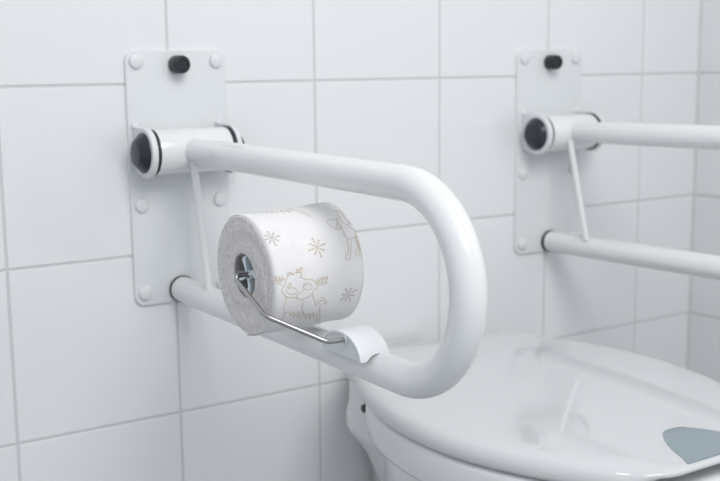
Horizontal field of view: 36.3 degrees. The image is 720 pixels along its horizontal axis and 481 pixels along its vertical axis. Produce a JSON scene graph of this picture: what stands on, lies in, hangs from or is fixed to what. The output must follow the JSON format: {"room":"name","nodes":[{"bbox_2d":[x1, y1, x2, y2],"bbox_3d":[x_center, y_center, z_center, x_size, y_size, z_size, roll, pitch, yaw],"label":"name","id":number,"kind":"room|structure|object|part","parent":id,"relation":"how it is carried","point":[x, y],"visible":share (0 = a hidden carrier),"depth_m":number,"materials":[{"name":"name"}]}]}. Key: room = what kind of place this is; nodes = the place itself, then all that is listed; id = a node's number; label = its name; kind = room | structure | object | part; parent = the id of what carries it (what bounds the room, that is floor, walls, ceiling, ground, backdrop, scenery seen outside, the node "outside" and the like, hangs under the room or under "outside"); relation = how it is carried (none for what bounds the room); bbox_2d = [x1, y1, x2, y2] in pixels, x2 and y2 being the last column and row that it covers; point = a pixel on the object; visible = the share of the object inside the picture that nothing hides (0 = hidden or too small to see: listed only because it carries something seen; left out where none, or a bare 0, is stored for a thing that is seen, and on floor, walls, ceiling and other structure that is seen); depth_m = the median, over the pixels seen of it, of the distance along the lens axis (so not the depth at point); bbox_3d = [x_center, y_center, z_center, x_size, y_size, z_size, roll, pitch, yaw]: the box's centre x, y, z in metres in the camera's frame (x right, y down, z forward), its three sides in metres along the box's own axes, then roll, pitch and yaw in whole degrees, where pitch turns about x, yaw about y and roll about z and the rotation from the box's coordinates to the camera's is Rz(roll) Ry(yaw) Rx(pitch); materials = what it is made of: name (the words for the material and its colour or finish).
{"room":"accessible toilet room","nodes":[
{"label":"accessible toilet room","id":0,"kind":"room"},
{"bbox_2d":[0,0,699,480],"bbox_3d":[-0.523,-0.511,1.072,2.531,2.400,0.060,-7,11,-33],"label":"wall","id":1,"kind":"structure","parent":0,"point":[97,383],"depth_m":1.40,"materials":[{"name":"white tile"}]},
{"bbox_2d":[124,50,487,398],"bbox_3d":[-0.062,-0.038,1.077,0.133,0.303,0.561,-7,11,-33],"label":"grab rail","id":2,"kind":"object","parent":1,"relation":"attached to","point":[182,149],"visible":0.98,"depth_m":1.24,"materials":[{"name":"white powder-coated metal"},{"name":"black rubber"},{"name":"black plastic"}]},
{"bbox_2d":[151,129,161,174],"bbox_3d":[-0.238,-0.100,1.249,0.005,0.053,0.053,-7,11,-33],"label":"washer","id":3,"kind":"object","parent":2,"relation":"in","point":[156,135],"depth_m":1.23,"materials":[{"name":"black rubber"}]},
{"bbox_3d":[-0.214,-0.075,1.307,0.127,0.299,0.004,-7,11,-33],"label":"wall plate","id":4,"kind":"part","parent":2,"relation":"part of","materials":[{"name":"white metal"}]},
{"bbox_2d":[222,126,236,170],"bbox_3d":[-0.158,-0.109,1.300,0.004,0.053,0.053,-7,11,-33],"label":"washer","id":5,"kind":"object","parent":2,"relation":"in","point":[229,133],"depth_m":1.28,"materials":[{"name":"black rubber"}]},
{"bbox_2d":[234,256,388,362],"bbox_3d":[-0.047,0.059,1.004,0.104,0.085,0.134,-7,11,-33],"label":"toilet roll holder","id":6,"kind":"object","parent":2,"relation":"attached to","point":[359,343],"visible":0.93,"depth_m":0.98,"materials":[{"name":"white plastic"}]},
{"bbox_2d":[217,202,363,335],"bbox_3d":[-0.067,0.026,1.044,0.101,0.119,0.115,-7,11,-33],"label":"toilet roll","id":7,"kind":"object","parent":6,"relation":"hanging from","point":[306,261],"visible":0.98,"depth_m":1.01,"materials":[{"name":"paper"}]},
{"bbox_2d":[224,208,310,225],"bbox_3d":[-0.088,-0.020,1.032,0.059,0.018,0.067,-9,12,-32],"label":"print","id":8,"kind":"object","parent":7,"relation":"on","point":[287,216],"depth_m":1.01,"materials":[{"name":"white paper"}]},
{"bbox_2d":[264,231,279,244],"bbox_3d":[-0.079,-0.002,0.982,0.014,0.012,0.011,-1,9,-1],"label":"print","id":9,"kind":"object","parent":7,"relation":"on","point":[270,237],"depth_m":0.98,"materials":[{"name":"grey paper"}]},
{"bbox_2d":[275,267,327,321],"bbox_3d":[-0.058,0.052,1.002,0.059,0.063,0.030,-9,12,-32],"label":"print","id":10,"kind":"object","parent":7,"relation":"attached to","point":[301,293],"depth_m":0.99,"materials":[{"name":"beige paper"}]},
{"bbox_2d":[308,238,325,256],"bbox_3d":[-0.039,0.006,0.999,0.018,0.017,0.009,-4,10,-18],"label":"print","id":11,"kind":"object","parent":7,"relation":"on","point":[316,246],"depth_m":1.00,"materials":[{"name":"beige paper"}]},
{"bbox_2d":[327,210,361,259],"bbox_3d":[-0.018,-0.005,1.024,0.025,0.042,0.035,-9,12,-32],"label":"print","id":12,"kind":"object","parent":7,"relation":"attached to","point":[343,243],"depth_m":1.02,"materials":[{"name":"white paper"}]},
{"bbox_2d":[340,288,356,301],"bbox_3d":[-0.011,0.051,1.022,0.016,0.015,0.006,-8,12,-39],"label":"print","id":13,"kind":"object","parent":7,"relation":"attached to","point":[346,294],"depth_m":1.02,"materials":[{"name":"grey paper"}]},
{"bbox_2d":[513,49,719,279],"bbox_3d":[0.434,-0.096,1.400,0.133,0.300,0.560,-7,11,-33],"label":"grab rail","id":14,"kind":"object","parent":1,"relation":"attached to","point":[551,129],"visible":1,"depth_m":1.59,"materials":[{"name":"white powder-coated metal"},{"name":"black rubber"},{"name":"black plastic"}]},
{"bbox_3d":[0.279,-0.132,1.628,0.127,0.299,0.004,-7,11,-33],"label":"wall plate","id":15,"kind":"part","parent":14,"relation":"part of","materials":[{"name":"white metal"}]},
{"bbox_2d":[545,116,554,148],"bbox_3d":[0.259,-0.153,1.573,0.005,0.053,0.053,-7,11,-33],"label":"washer","id":16,"kind":"object","parent":14,"relation":"in","point":[549,120],"depth_m":1.55,"materials":[{"name":"white plastic"}]},
{"bbox_2d":[586,113,600,148],"bbox_3d":[0.339,-0.162,1.624,0.004,0.053,0.053,-7,11,-33],"label":"washer","id":17,"kind":"object","parent":14,"relation":"in","point":[594,117],"depth_m":1.61,"materials":[{"name":"black rubber"}]},
{"bbox_2d":[686,0,702,368],"bbox_3d":[0.549,-0.628,1.732,0.004,2.400,0.004,-7,11,-33],"label":"trim","id":18,"kind":"structure","parent":1,"relation":"attached to","point":[701,1],"depth_m":1.82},
{"bbox_2d":[689,0,719,382],"bbox_3d":[1.263,-0.473,0.720,0.060,2.400,2.500,-7,11,-33],"label":"wall","id":19,"kind":"structure","parent":0,"point":[704,350],"depth_m":1.80,"materials":[{"name":"white tile"}]},
{"bbox_3d":[0.195,0.866,0.212,2.651,0.060,2.620,-7,11,-33],"label":"floor","id":20,"kind":"structure","parent":0,"visible":0},
{"bbox_2d":[346,331,719,480],"bbox_3d":[0.197,0.403,1.305,0.396,0.507,0.557,-7,11,-33],"label":"toilet","id":21,"kind":"object","parent":20,"relation":"on","point":[528,407],"visible":0.88,"depth_m":1.15,"materials":[{"name":"white ceramic"}]},
{"bbox_3d":[0.085,0.270,1.453,0.244,0.244,0.158,-7,11,-33],"label":"bowl","id":22,"kind":"part","parent":21,"relation":"part of","materials":[{"name":"white ceramic"}]},
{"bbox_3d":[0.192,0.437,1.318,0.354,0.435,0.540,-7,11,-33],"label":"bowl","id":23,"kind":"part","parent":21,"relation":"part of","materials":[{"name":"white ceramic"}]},
{"bbox_3d":[0.240,0.216,1.205,0.391,0.055,0.385,-7,11,-33],"label":"seat","id":24,"kind":"part","parent":21,"relation":"part of","materials":[{"name":"white plastic"}]}
]}

